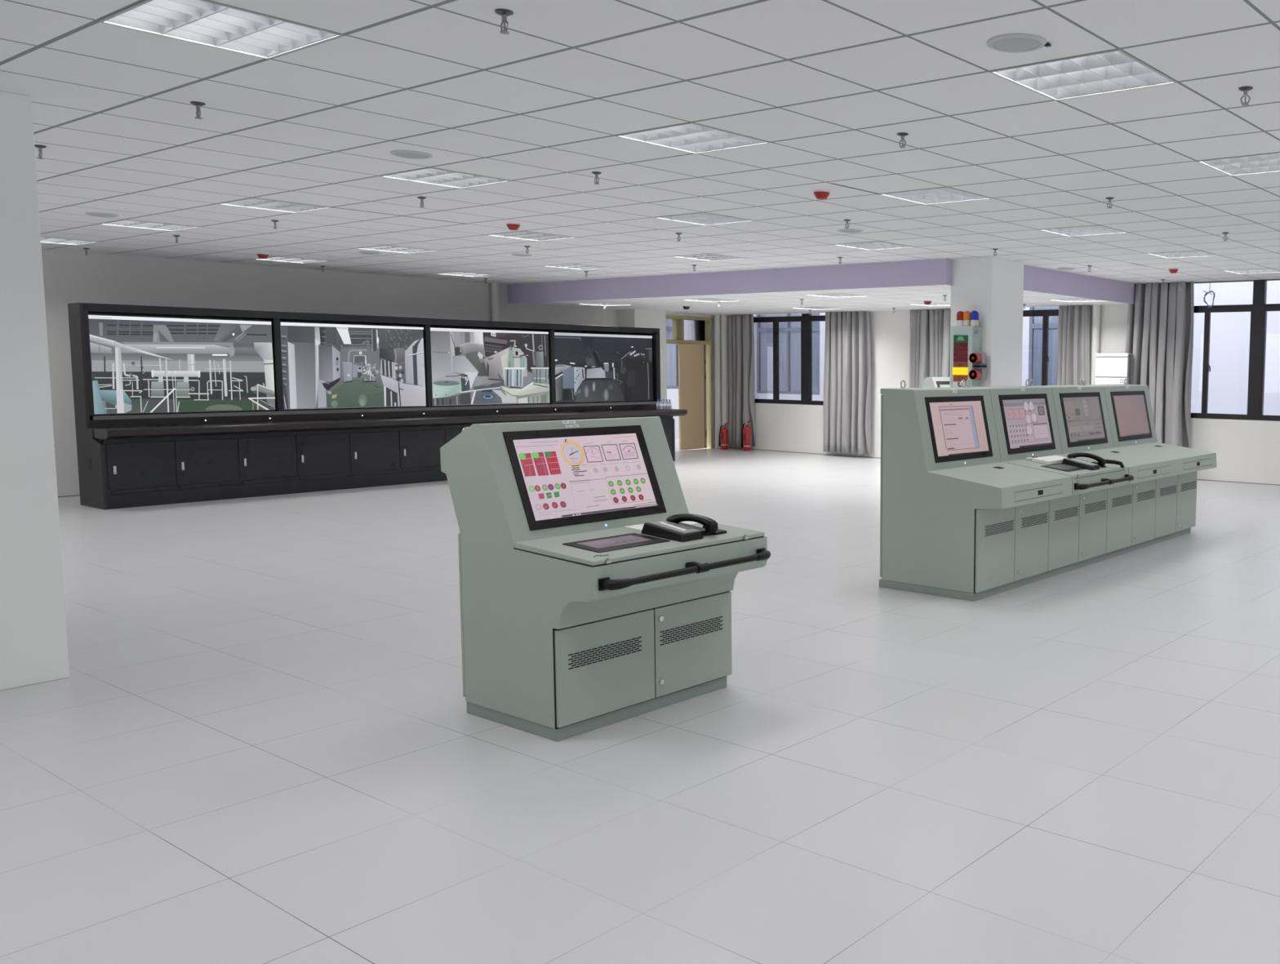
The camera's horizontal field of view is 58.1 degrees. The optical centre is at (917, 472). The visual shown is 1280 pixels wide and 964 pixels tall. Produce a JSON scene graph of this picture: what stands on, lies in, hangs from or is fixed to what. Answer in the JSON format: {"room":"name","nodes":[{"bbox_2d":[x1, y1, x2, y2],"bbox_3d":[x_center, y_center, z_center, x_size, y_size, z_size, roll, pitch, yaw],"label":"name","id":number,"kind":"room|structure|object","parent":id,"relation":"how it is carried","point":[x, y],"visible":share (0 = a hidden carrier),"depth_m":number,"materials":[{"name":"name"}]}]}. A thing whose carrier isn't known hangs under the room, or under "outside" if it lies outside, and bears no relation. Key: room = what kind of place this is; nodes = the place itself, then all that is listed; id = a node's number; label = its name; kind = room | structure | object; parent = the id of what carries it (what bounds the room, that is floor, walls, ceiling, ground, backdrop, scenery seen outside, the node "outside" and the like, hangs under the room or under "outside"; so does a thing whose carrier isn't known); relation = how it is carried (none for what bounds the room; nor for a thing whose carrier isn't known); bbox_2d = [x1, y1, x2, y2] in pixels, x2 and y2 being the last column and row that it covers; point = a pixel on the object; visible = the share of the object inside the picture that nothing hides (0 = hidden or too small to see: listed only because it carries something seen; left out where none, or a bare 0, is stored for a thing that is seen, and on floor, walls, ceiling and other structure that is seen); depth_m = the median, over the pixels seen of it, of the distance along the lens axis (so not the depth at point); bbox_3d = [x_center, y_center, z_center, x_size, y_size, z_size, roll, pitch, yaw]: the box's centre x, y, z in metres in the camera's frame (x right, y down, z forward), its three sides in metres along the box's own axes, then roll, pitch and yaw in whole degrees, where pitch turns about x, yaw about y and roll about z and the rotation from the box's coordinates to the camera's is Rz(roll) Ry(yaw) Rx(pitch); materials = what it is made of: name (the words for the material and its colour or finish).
{"room":"control room","nodes":[
{"label":"control room","id":0,"kind":"room"},
{"bbox_2d":[0,91,69,690],"bbox_3d":[-4.804,-0.376,5.270,0.770,2.843,0.835,4,7,35],"label":"pillar","id":1,"kind":"structure","parent":0,"point":[33,645],"depth_m":5.31,"materials":[{"name":"paint"}]},
{"bbox_2d":[41,248,715,496],"bbox_3d":[-9.495,-1.253,13.531,0.250,3.043,19.350,4,7,35],"label":"wall","id":2,"kind":"structure","parent":0,"point":[68,277],"depth_m":14.14,"materials":[{"name":"paint"}]},
{"bbox_2d":[666,315,712,450],"bbox_3d":[-4.474,-1.661,20.622,0.345,2.500,1.500,4,7,35],"label":"door","id":3,"kind":"structure","parent":2,"relation":"in","point":[695,353],"depth_m":20.82,"materials":[{"name":"beige"}]},
{"bbox_2d":[0,448,1279,963],"bbox_3d":[-1.443,0.817,8.047,19.450,0.001,19.350,4,7,35],"label":"floor","id":4,"kind":"structure","parent":0,"point":[260,744],"depth_m":4.37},
{"bbox_2d":[67,302,687,509],"bbox_3d":[-6.523,-1.004,15.110,0.865,2.200,8.188,4,7,35],"label":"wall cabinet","id":5,"kind":"object","parent":4,"relation":"on","point":[142,460],"visible":0.57,"depth_m":13.25,"materials":[{"name":"metal"}]},
{"bbox_2d":[88,313,275,415],"bbox_3d":[-8.448,-1.235,12.696,0.079,1.102,1.907,4,7,35],"label":"television","id":6,"kind":"object","parent":5,"relation":"on","point":[141,364],"visible":0.98,"depth_m":12.61,"materials":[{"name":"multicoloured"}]},
{"bbox_2d":[280,320,426,410],"bbox_3d":[-7.313,-1.378,14.303,0.085,1.102,1.884,4,7,35],"label":"television","id":7,"kind":"object","parent":5,"relation":"on","point":[326,366],"visible":1,"depth_m":14.22,"materials":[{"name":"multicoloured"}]},
{"bbox_2d":[88,408,687,439],"bbox_3d":[-6.387,-0.705,15.047,0.535,0.105,8.177,4,7,35],"label":"countertop","id":8,"kind":"structure","parent":5,"relation":"on","point":[182,430],"depth_m":13.72,"materials":[{"name":"black"}]},
{"bbox_2d":[430,326,550,406],"bbox_3d":[-6.176,-1.522,15.925,0.078,1.102,1.939,4,7,35],"label":"television","id":9,"kind":"object","parent":5,"relation":"on","point":[471,366],"visible":1,"depth_m":15.85,"materials":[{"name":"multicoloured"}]},
{"bbox_2d":[554,331,653,403],"bbox_3d":[-5.013,-1.669,17.579,0.076,1.102,1.961,4,7,35],"label":"television","id":10,"kind":"object","parent":5,"relation":"on","point":[590,366],"visible":1,"depth_m":17.51,"materials":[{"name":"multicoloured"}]},
{"bbox_2d":[490,282,500,321],"bbox_3d":[-6.609,-1.534,17.280,0.122,2.843,0.122,4,7,35],"label":"drain pipe","id":11,"kind":"object","parent":4,"relation":"on","point":[495,288],"visible":0.34,"depth_m":17.12,"materials":[{"name":"white plastic"}]},
{"bbox_2d":[440,416,770,742],"bbox_3d":[-1.413,0.428,5.130,1.135,1.328,1.029,4,7,35],"label":"control console","id":12,"kind":"object","parent":4,"relation":"on","point":[575,620],"visible":1,"depth_m":4.89,"materials":[{"name":"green metal"}]},
{"bbox_2d":[502,425,666,530],"bbox_3d":[-1.541,0.011,5.151,0.189,0.427,0.781,4,7,35],"label":"monitor","id":13,"kind":"object","parent":12,"relation":"on","point":[563,477],"depth_m":5.11,"materials":[{"name":"black"}]},
{"bbox_2d":[568,636,641,669],"bbox_3d":[-1.365,0.789,4.813,0.003,0.064,0.397,4,7,35],"label":"vent","id":14,"kind":"object","parent":12,"relation":"attached to","point":[593,655],"depth_m":4.80,"materials":[{"name":"black"}]},
{"bbox_2d":[624,520,698,530],"bbox_3d":[-1.227,0.254,5.288,0.155,0.010,0.340,4,7,35],"label":"paper sheet","id":15,"kind":"object","parent":12,"relation":"on","point":[639,526],"visible":0.29,"depth_m":5.22,"materials":[{"name":"white"}]},
{"bbox_2d":[641,513,727,542],"bbox_3d":[-1.073,0.243,5.100,0.272,0.097,0.313,4,7,35],"label":"desk telephone","id":16,"kind":"object","parent":12,"relation":"on","point":[672,528],"visible":1,"depth_m":5.05,"materials":[{"name":"black plastic"}]},
{"bbox_2d":[660,616,722,645],"bbox_3d":[-1.073,0.752,5.228,0.003,0.065,0.400,4,7,35],"label":"vent","id":17,"kind":"object","parent":12,"relation":"attached to","point":[694,629],"depth_m":5.22,"materials":[{"name":"black"}]},
{"bbox_2d":[714,315,720,448],"bbox_3d":[-3.843,-1.729,21.103,0.122,2.555,0.122,4,7,35],"label":"drain pipe","id":18,"kind":"object","parent":4,"relation":"on","point":[717,317],"visible":0.98,"depth_m":21.06,"materials":[{"name":"white plastic"}]},
{"bbox_2d":[719,422,728,449],"bbox_3d":[-3.705,-0.691,20.939,0.178,0.522,0.154,0,5,-8],"label":"fire extinguisher","id":19,"kind":"object","parent":4,"relation":"on","point":[723,443],"visible":1,"depth_m":20.91,"materials":[{"name":"red"}]},
{"bbox_2d":[720,315,728,448],"bbox_3d":[-3.720,-1.734,21.175,0.166,2.555,0.166,4,7,35],"label":"drain pipe","id":20,"kind":"object","parent":4,"relation":"on","point":[723,318],"visible":0.86,"depth_m":21.10,"materials":[{"name":"white plastic"}]},
{"bbox_2d":[741,420,751,451],"bbox_3d":[-3.231,-0.690,20.655,0.178,0.582,0.154,0,5,-8],"label":"fire extinguisher","id":21,"kind":"object","parent":4,"relation":"on","point":[747,430],"visible":1,"depth_m":20.62,"materials":[{"name":"red"}]},
{"bbox_2d":[923,377,950,387],"bbox_3d":[0.766,-0.540,14.783,0.990,1.466,1.030,4,7,35],"label":"control console","id":22,"kind":"object","parent":4,"relation":"on","point":[929,382],"visible":0.08,"depth_m":14.57,"materials":[{"name":"grey metal"}]},
{"bbox_2d":[936,381,950,387],"bbox_3d":[0.574,-0.995,14.877,0.196,0.470,0.910,4,7,35],"label":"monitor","id":23,"kind":"object","parent":22,"relation":"on","point":[939,384],"depth_m":14.63,"materials":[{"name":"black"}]},
{"bbox_2d":[879,378,1217,601],"bbox_3d":[1.340,-0.025,9.252,1.104,1.498,4.062,4,7,35],"label":"control console","id":24,"kind":"object","parent":4,"relation":"on","point":[964,513],"visible":1,"depth_m":8.23,"materials":[{"name":"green metal"}]},
{"bbox_2d":[924,395,993,462],"bbox_3d":[0.309,-0.325,8.089,0.106,0.463,0.781,4,7,35],"label":"monitor","id":25,"kind":"object","parent":24,"relation":"on","point":[958,427],"depth_m":8.07,"materials":[{"name":"black"}]},
{"bbox_2d":[984,520,1013,536],"bbox_3d":[0.572,0.392,7.700,0.003,0.071,0.399,4,7,35],"label":"vent","id":26,"kind":"object","parent":24,"relation":"attached to","point":[993,527],"depth_m":7.69,"materials":[{"name":"black"}]},
{"bbox_2d":[998,393,1055,454],"bbox_3d":[0.892,-0.399,8.917,0.106,0.463,0.781,4,7,35],"label":"monitor","id":27,"kind":"object","parent":24,"relation":"on","point":[1026,420],"depth_m":8.89,"materials":[{"name":"black"}]},
{"bbox_2d":[1021,512,1048,528],"bbox_3d":[0.863,0.355,8.113,0.003,0.071,0.399,4,7,35],"label":"vent","id":28,"kind":"object","parent":24,"relation":"attached to","point":[1028,520],"depth_m":8.11,"materials":[{"name":"black"}]},
{"bbox_2d":[1031,455,1066,464],"bbox_3d":[1.071,-0.099,8.795,0.150,0.043,0.390,4,7,35],"label":"paper stack","id":29,"kind":"object","parent":24,"relation":"on","point":[1051,460],"visible":0.78,"depth_m":8.71,"materials":[{"name":"white"}]},
{"bbox_2d":[1054,506,1078,520],"bbox_3d":[1.154,0.318,8.527,0.003,0.071,0.399,4,7,35],"label":"vent","id":30,"kind":"object","parent":24,"relation":"attached to","point":[1061,513],"depth_m":8.52,"materials":[{"name":"black"}]},
{"bbox_2d":[1059,391,1107,447],"bbox_3d":[1.474,-0.472,9.744,0.106,0.463,0.781,4,7,35],"label":"monitor","id":31,"kind":"object","parent":24,"relation":"on","point":[1083,420],"depth_m":9.72,"materials":[{"name":"black"}]},
{"bbox_2d":[1062,452,1124,470],"bbox_3d":[1.399,-0.091,8.755,0.361,0.129,0.408,4,7,35],"label":"desk telephone","id":32,"kind":"object","parent":24,"relation":"on","point":[1070,460],"visible":1,"depth_m":8.73,"materials":[{"name":"black plastic"}]},
{"bbox_2d":[1084,500,1106,513],"bbox_3d":[1.445,0.282,8.940,0.003,0.071,0.399,4,7,35],"label":"vent","id":33,"kind":"object","parent":24,"relation":"attached to","point":[1091,506],"depth_m":8.94,"materials":[{"name":"black"}]},
{"bbox_2d":[1111,494,1132,507],"bbox_3d":[1.736,0.245,9.354,0.003,0.071,0.399,4,7,35],"label":"vent","id":34,"kind":"object","parent":24,"relation":"attached to","point":[1117,500],"depth_m":9.35,"materials":[{"name":"green"}]},
{"bbox_2d":[1110,391,1152,441],"bbox_3d":[2.057,-0.546,10.571,0.106,0.463,0.781,4,7,35],"label":"monitor","id":35,"kind":"object","parent":24,"relation":"on","point":[1131,414],"depth_m":10.55,"materials":[{"name":"black"}]},
{"bbox_2d":[1137,489,1155,501],"bbox_3d":[2.027,0.208,9.768,0.003,0.071,0.399,4,7,35],"label":"vent","id":36,"kind":"object","parent":24,"relation":"attached to","point":[1143,495],"depth_m":9.77,"materials":[{"name":"green"}]},
{"bbox_2d":[1160,484,1177,496],"bbox_3d":[2.319,0.171,10.181,0.003,0.071,0.399,4,7,35],"label":"vent","id":37,"kind":"object","parent":24,"relation":"attached to","point":[1165,490],"depth_m":10.18,"materials":[{"name":"green"}]},
{"bbox_2d":[1181,480,1196,491],"bbox_3d":[2.610,0.135,10.595,0.003,0.071,0.399,4,7,35],"label":"vent","id":38,"kind":"object","parent":24,"relation":"attached to","point":[1186,486],"depth_m":10.60,"materials":[{"name":"green"}]},
{"bbox_2d":[1090,304,1100,384],"bbox_3d":[2.683,-1.254,16.711,0.118,2.555,0.118,4,7,35],"label":"drain pipe","id":39,"kind":"object","parent":4,"relation":"on","point":[1095,308],"visible":0.34,"depth_m":16.59,"materials":[{"name":"white plastic"}]},
{"bbox_2d":[1094,353,1133,384],"bbox_3d":[2.948,-0.849,16.351,0.524,1.822,0.422,4,7,35],"label":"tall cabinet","id":40,"kind":"object","parent":4,"relation":"on","point":[1110,368],"visible":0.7,"depth_m":16.10,"materials":[{"name":"white metal"}]},
{"bbox_2d":[0,0,1279,284],"bbox_3d":[-1.418,-2.013,7.778,19.450,0.001,19.350,4,7,35],"label":"ceiling","id":41,"kind":"structure","parent":0,"point":[540,107],"depth_m":5.93,"materials":[{"name":"white tile"}]},
{"bbox_2d":[40,236,98,244],"bbox_3d":[-9.106,-2.491,11.586,0.600,0.104,0.600,4,7,35],"label":"ceiling light","id":42,"kind":"object","parent":41,"relation":"attached to","point":[43,239],"visible":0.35,"depth_m":11.73,"materials":[{"name":"white"}]},
{"bbox_2d":[84,212,118,217],"bbox_3d":[-7.029,-2.212,9.470,0.230,0.021,0.230,4,7,35],"label":"ceiling speaker","id":43,"kind":"object","parent":41,"relation":"attached to","point":[95,214],"visible":1,"depth_m":9.42,"materials":[{"name":"grey"}]},
{"bbox_2d":[88,213,115,217],"bbox_3d":[-7.029,-2.210,9.471,0.184,0.015,0.184,4,7,35],"label":"grille","id":44,"kind":"object","parent":43,"relation":"attached to","point":[95,215],"depth_m":9.44,"materials":[{"name":"grey"}]},
{"bbox_2d":[98,219,198,231],"bbox_3d":[-7.141,-2.343,10.216,0.600,0.104,0.600,4,7,35],"label":"ceiling light","id":45,"kind":"object","parent":41,"relation":"attached to","point":[124,223],"visible":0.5,"depth_m":10.27,"materials":[{"name":"white"}]},
{"bbox_2d":[190,101,205,119],"bbox_3d":[-3.514,-1.765,5.368,0.061,0.075,0.062,4,7,35],"label":"sprinkler","id":46,"kind":"object","parent":41,"relation":"attached to","point":[197,104],"visible":1,"depth_m":5.36,"materials":[{"name":"silver metal"}]},
{"bbox_2d":[97,0,343,59],"bbox_3d":[-2.624,-1.726,4.149,0.600,0.104,0.600,4,7,35],"label":"ceiling light","id":47,"kind":"object","parent":41,"relation":"attached to","point":[202,22],"visible":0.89,"depth_m":4.18,"materials":[{"name":"grey"}]},
{"bbox_2d":[217,197,331,213],"bbox_3d":[-5.176,-2.196,8.846,0.600,0.104,0.600,4,7,35],"label":"ceiling light","id":48,"kind":"object","parent":41,"relation":"attached to","point":[251,202],"visible":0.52,"depth_m":8.90,"materials":[{"name":"white"}]},
{"bbox_2d":[253,256,328,262],"bbox_3d":[-7.728,-2.665,13.544,0.600,0.104,0.600,4,7,35],"label":"ceiling light","id":49,"kind":"object","parent":41,"relation":"attached to","point":[275,258],"visible":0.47,"depth_m":13.62,"materials":[{"name":"white"}]},
{"bbox_2d":[356,244,437,253],"bbox_3d":[-5.763,-2.517,12.174,0.600,0.104,0.600,4,7,35],"label":"ceiling light","id":50,"kind":"object","parent":41,"relation":"attached to","point":[384,248],"visible":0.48,"depth_m":12.24,"materials":[{"name":"white"}]},
{"bbox_2d":[390,150,432,159],"bbox_3d":[-3.050,-1.907,6.624,0.230,0.021,0.230,4,7,35],"label":"ceiling speaker","id":51,"kind":"object","parent":41,"relation":"attached to","point":[402,153],"visible":1,"depth_m":6.58,"materials":[{"name":"grey"}]},
{"bbox_2d":[395,152,427,158],"bbox_3d":[-3.050,-1.904,6.624,0.184,0.015,0.184,4,7,35],"label":"grille","id":52,"kind":"object","parent":51,"relation":"attached to","point":[406,155],"depth_m":6.59,"materials":[{"name":"grey"}]},
{"bbox_2d":[379,167,511,188],"bbox_3d":[-3.211,-2.048,7.476,0.600,0.104,0.600,4,7,35],"label":"ceiling light","id":53,"kind":"object","parent":41,"relation":"attached to","point":[431,175],"visible":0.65,"depth_m":7.53,"materials":[{"name":"white"}]},
{"bbox_2d":[435,271,495,276],"bbox_3d":[-6.350,-2.839,15.501,0.600,0.104,0.600,4,7,35],"label":"ceiling light","id":54,"kind":"object","parent":41,"relation":"attached to","point":[457,273],"visible":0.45,"depth_m":15.58,"materials":[{"name":"white"}]},
{"bbox_2d":[494,8,513,34],"bbox_3d":[-1.480,-1.611,3.936,0.061,0.075,0.062,4,7,35],"label":"sprinkler","id":55,"kind":"object","parent":41,"relation":"attached to","point":[504,13],"visible":1,"depth_m":3.93,"materials":[{"name":"silver metal"}]},
{"bbox_2d":[506,222,520,230],"bbox_3d":[-3.625,-2.200,9.851,0.123,0.058,0.124,4,7,35],"label":"smoke detector","id":56,"kind":"object","parent":41,"relation":"attached to","point":[512,226],"visible":1,"depth_m":9.81,"materials":[{"name":"red"}]},
{"bbox_2d":[486,231,575,240],"bbox_3d":[-3.798,-2.370,10.804,0.600,0.104,0.600,4,7,35],"label":"ceiling light","id":57,"kind":"object","parent":41,"relation":"attached to","point":[526,235],"visible":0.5,"depth_m":10.87,"materials":[{"name":"white"}]},
{"bbox_2d":[542,263,610,269],"bbox_3d":[-4.385,-2.691,14.131,0.600,0.104,0.600,4,7,35],"label":"ceiling light","id":58,"kind":"object","parent":41,"relation":"attached to","point":[575,266],"visible":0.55,"depth_m":14.20,"materials":[{"name":"white"}]},
{"bbox_2d":[614,122,770,154],"bbox_3d":[-1.246,-1.901,6.106,0.600,0.104,0.600,4,7,35],"label":"ceiling light","id":59,"kind":"object","parent":41,"relation":"attached to","point":[690,137],"visible":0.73,"depth_m":6.16,"materials":[{"name":"white"}]},
{"bbox_2d":[653,212,754,225],"bbox_3d":[-1.833,-2.222,9.434,0.600,0.104,0.600,4,7,35],"label":"ceiling light","id":60,"kind":"object","parent":41,"relation":"attached to","point":[700,218],"visible":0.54,"depth_m":9.50,"materials":[{"name":"white"}]},
{"bbox_2d":[672,253,746,261],"bbox_3d":[-2.420,-2.544,12.761,0.600,0.104,0.600,4,7,35],"label":"ceiling light","id":61,"kind":"object","parent":41,"relation":"attached to","point":[710,257],"visible":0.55,"depth_m":12.84,"materials":[{"name":"white"}]},
{"bbox_2d":[813,189,830,199],"bbox_3d":[-0.690,-1.987,7.884,0.123,0.058,0.124,4,7,35],"label":"smoke detector","id":62,"kind":"object","parent":41,"relation":"attached to","point":[820,194],"visible":1,"depth_m":7.84,"materials":[{"name":"red"}]},
{"bbox_2d":[833,240,914,250],"bbox_3d":[-0.455,-2.396,11.391,0.600,0.104,0.600,4,7,35],"label":"ceiling light","id":63,"kind":"object","parent":41,"relation":"attached to","point":[878,245],"visible":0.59,"depth_m":11.47,"materials":[{"name":"white"}]},
{"bbox_2d":[897,132,908,148],"bbox_3d":[-0.083,-1.788,5.931,0.061,0.075,0.062,4,7,35],"label":"sprinkler","id":64,"kind":"object","parent":41,"relation":"attached to","point":[902,135],"visible":1,"depth_m":5.92,"materials":[{"name":"silver metal"}]},
{"bbox_2d":[879,186,991,204],"bbox_3d":[0.132,-2.075,8.063,0.600,0.104,0.600,4,7,35],"label":"ceiling light","id":65,"kind":"object","parent":41,"relation":"attached to","point":[944,194],"visible":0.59,"depth_m":8.13,"materials":[{"name":"white"}]},
{"bbox_2d":[986,33,1051,53],"bbox_3d":[0.381,-1.651,4.249,0.230,0.021,0.230,4,7,35],"label":"ceiling speaker","id":66,"kind":"object","parent":41,"relation":"attached to","point":[1008,42],"visible":1,"depth_m":4.21,"materials":[{"name":"grey"}]},
{"bbox_2d":[992,37,1040,51],"bbox_3d":[0.381,-1.648,4.249,0.184,0.015,0.184,4,7,35],"label":"grille","id":67,"kind":"object","parent":66,"relation":"attached to","point":[1001,44],"depth_m":4.22,"materials":[{"name":"grey"}]},
{"bbox_2d":[988,48,1177,101],"bbox_3d":[0.719,-1.753,4.736,0.600,0.104,0.600,4,7,35],"label":"ceiling light","id":68,"kind":"object","parent":41,"relation":"attached to","point":[1113,70],"visible":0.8,"depth_m":4.79,"materials":[{"name":"white"}]},
{"bbox_2d":[1038,225,1128,236],"bbox_3d":[1.510,-2.248,10.021,0.600,0.104,0.600,4,7,35],"label":"ceiling light","id":69,"kind":"object","parent":41,"relation":"attached to","point":[1091,229],"visible":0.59,"depth_m":10.10,"materials":[{"name":"white"}]},
{"bbox_2d":[1124,281,1194,448],"bbox_3d":[3.492,-1.359,16.030,1.001,2.769,0.322,4,7,35],"label":"curtain","id":70,"kind":"object","parent":41,"relation":"hanging from","point":[1159,338],"visible":0.61,"depth_m":15.92,"materials":[{"name":"grey fabric"}]},
{"bbox_2d":[1146,250,1218,258],"bbox_3d":[2.888,-2.422,11.978,0.600,0.104,0.600,4,7,35],"label":"ceiling light","id":71,"kind":"object","parent":41,"relation":"attached to","point":[1188,253],"visible":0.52,"depth_m":12.06,"materials":[{"name":"white"}]},
{"bbox_2d":[1196,151,1279,176],"bbox_3d":[2.097,-1.927,6.694,0.600,0.104,0.600,4,7,35],"label":"ceiling light","id":72,"kind":"object","parent":41,"relation":"attached to","point":[1265,162],"visible":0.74,"depth_m":6.78,"materials":[{"name":"white"}]},
{"bbox_2d":[1238,86,1253,106],"bbox_3d":[1.462,-1.677,4.908,0.061,0.075,0.062,4,7,35],"label":"sprinkler","id":73,"kind":"object","parent":41,"relation":"attached to","point":[1245,89],"visible":1,"depth_m":4.90,"materials":[{"name":"silver metal"}]},
{"bbox_2d":[1222,268,1279,274],"bbox_3d":[4.266,-2.596,13.936,0.600,0.104,0.600,4,7,35],"label":"ceiling light","id":74,"kind":"object","parent":41,"relation":"attached to","point":[1255,270],"visible":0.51,"depth_m":14.03,"materials":[{"name":"white"}]},
{"bbox_2d":[617,308,666,402],"bbox_3d":[-4.878,-1.587,19.521,0.430,2.555,0.710,4,7,35],"label":"wall pier","id":75,"kind":"object","parent":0,"point":[645,318],"visible":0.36,"depth_m":19.37,"materials":[{"name":"white paint"}]},
{"bbox_2d":[507,258,1135,304],"bbox_3d":[-1.607,-2.727,16.852,8.692,0.300,4.662,4,7,35],"label":"ceiling beam","id":76,"kind":"structure","parent":0,"point":[933,272],"depth_m":14.51,"materials":[{"name":"purple paint"}]},
{"bbox_2d":[516,284,1128,315],"bbox_3d":[-1.610,-2.590,16.874,8.680,0.001,4.650,4,7,35],"label":"ceiling","id":77,"kind":"structure","parent":0,"point":[879,299],"depth_m":16.54,"materials":[{"name":"paint"}]},
{"bbox_2d":[577,302,631,306],"bbox_3d":[-5.023,-2.741,17.638,0.600,0.104,0.600,4,7,35],"label":"ceiling light","id":78,"kind":"object","parent":77,"relation":"attached to","point":[592,304],"visible":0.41,"depth_m":17.71,"materials":[{"name":"white"}]},
{"bbox_2d":[683,298,740,302],"bbox_3d":[-3.058,-2.593,16.268,0.600,0.104,0.600,4,7,35],"label":"ceiling light","id":79,"kind":"object","parent":77,"relation":"attached to","point":[694,300],"visible":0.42,"depth_m":16.36,"materials":[{"name":"white"}]},
{"bbox_2d":[728,314,755,446],"bbox_3d":[-3.361,-1.736,20.882,0.599,2.481,0.258,4,7,35],"label":"curtain","id":80,"kind":"object","parent":77,"relation":"hanging from","point":[740,327],"visible":0.98,"depth_m":20.81,"materials":[{"name":"grey fabric"}]},
{"bbox_2d":[807,293,868,297],"bbox_3d":[-1.093,-2.446,14.898,0.600,0.104,0.600,4,7,35],"label":"ceiling light","id":81,"kind":"object","parent":77,"relation":"attached to","point":[836,295],"visible":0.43,"depth_m":14.97,"materials":[{"name":"white"}]},
{"bbox_2d":[822,311,871,454],"bbox_3d":[-1.265,-1.576,19.362,1.000,2.476,0.301,4,7,35],"label":"curtain","id":82,"kind":"object","parent":77,"relation":"hanging from","point":[846,410],"visible":1,"depth_m":19.28,"materials":[{"name":"grey fabric"}]},
{"bbox_2d":[909,308,951,387],"bbox_3d":[0.220,-1.466,18.320,0.921,2.471,0.304,4,7,35],"label":"curtain","id":83,"kind":"object","parent":77,"relation":"hanging from","point":[930,329],"visible":0.41,"depth_m":18.25,"materials":[{"name":"grey fabric"}]},
{"bbox_2d":[909,302,951,306],"bbox_3d":[0.285,-2.620,16.855,0.600,0.104,0.600,4,7,35],"label":"ceiling light","id":84,"kind":"object","parent":77,"relation":"attached to","point":[931,304],"visible":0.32,"depth_m":16.99,"materials":[{"name":"white"}]},
{"bbox_2d":[1057,305,1089,385],"bbox_3d":[2.375,-1.305,16.826,0.547,2.471,0.178,3,6,23],"label":"curtain","id":85,"kind":"object","parent":77,"relation":"hanging from","point":[1073,322],"visible":0.56,"depth_m":16.75,"materials":[{"name":"grey fabric"}]},
{"bbox_2d":[1050,297,1106,302],"bbox_3d":[2.250,-2.472,15.485,0.600,0.104,0.600,4,7,35],"label":"ceiling light","id":86,"kind":"object","parent":77,"relation":"attached to","point":[1085,299],"visible":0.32,"depth_m":15.58,"materials":[{"name":"white"}]},
{"bbox_2d":[949,257,1023,386],"bbox_3d":[0.809,-1.066,13.041,0.565,2.843,0.715,4,7,35],"label":"pillar","id":87,"kind":"structure","parent":0,"point":[993,287],"depth_m":12.70,"materials":[{"name":"paint"}]},
{"bbox_2d":[950,311,986,386],"bbox_3d":[0.577,-1.298,12.587,0.398,1.088,0.259,4,7,35],"label":"panel","id":88,"kind":"object","parent":87,"relation":"attached to","point":[967,357],"visible":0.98,"depth_m":12.53,"materials":[{"name":"grey"}]},
{"bbox_2d":[720,279,1279,484],"bbox_3d":[4.094,-1.366,15.972,19.700,3.043,0.250,4,7,35],"label":"wall","id":89,"kind":"structure","parent":0,"point":[1246,451],"depth_m":18.78,"materials":[{"name":"white paint"}]},
{"bbox_2d":[753,313,825,404],"bbox_3d":[-2.216,-2.079,20.246,2.900,1.657,0.119,4,7,35],"label":"window","id":90,"kind":"structure","parent":89,"relation":"in","point":[806,319],"depth_m":20.28,"materials":[{"name":"black metal"}]},
{"bbox_2d":[728,447,1279,485],"bbox_3d":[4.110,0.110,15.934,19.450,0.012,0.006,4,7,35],"label":"baseboard","id":91,"kind":"structure","parent":89,"relation":"attached to","point":[729,447],"depth_m":19.48,"materials":[{"name":"grey"}]},
{"bbox_2d":[1022,307,1058,385],"bbox_3d":[1.345,-1.811,17.763,2.800,1.657,0.119,4,7,35],"label":"window","id":92,"kind":"structure","parent":89,"relation":"in","point":[1045,313],"depth_m":17.28,"materials":[{"name":"black metal"}]},
{"bbox_2d":[1191,279,1279,421],"bbox_3d":[5.187,-1.669,15.072,4.520,1.950,0.119,4,7,35],"label":"window","id":93,"kind":"structure","parent":89,"relation":"in","point":[1259,308],"depth_m":15.40,"materials":[{"name":"black metal"}]},
{"label":"outside","id":94,"kind":"structure","parent":0,"visible":0},
{"bbox_2d":[666,320,687,439],"bbox_3d":[-6.878,-4.029,21.802,0.250,7.050,10.250,4,7,35],"label":"wall","id":95,"kind":"structure","parent":94,"point":[672,393],"depth_m":24.13,"materials":[{"name":"white"}]},
{"bbox_2d":[666,319,678,388],"bbox_3d":[-6.026,-2.818,23.242,0.290,2.320,2.800,4,7,35],"label":"window","id":96,"kind":"structure","parent":95,"relation":"in","point":[672,350],"depth_m":24.04,"materials":[{"name":"grey"}]},
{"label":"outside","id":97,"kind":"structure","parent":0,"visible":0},
{"bbox_2d":[753,280,1279,415],"bbox_3d":[7.639,-3.517,17.760,28.200,7.050,0.250,4,7,35],"label":"window frame","id":98,"kind":"structure","parent":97,"point":[1229,332],"depth_m":19.28,"materials":[{"name":"black"}]},
{"bbox_2d":[756,312,819,395],"bbox_3d":[-2.889,-2.922,25.285,2.140,2.443,0.290,4,7,35],"label":"window","id":99,"kind":"structure","parent":98,"relation":"in","point":[789,332],"depth_m":25.27,"materials":[{"name":"grey"}]},
{"bbox_2d":[1028,306,1058,386],"bbox_3d":[3.161,-2.468,21.067,2.380,2.443,0.290,4,7,35],"label":"window","id":100,"kind":"structure","parent":98,"relation":"in","point":[1035,322],"depth_m":21.48,"materials":[{"name":"grey"}]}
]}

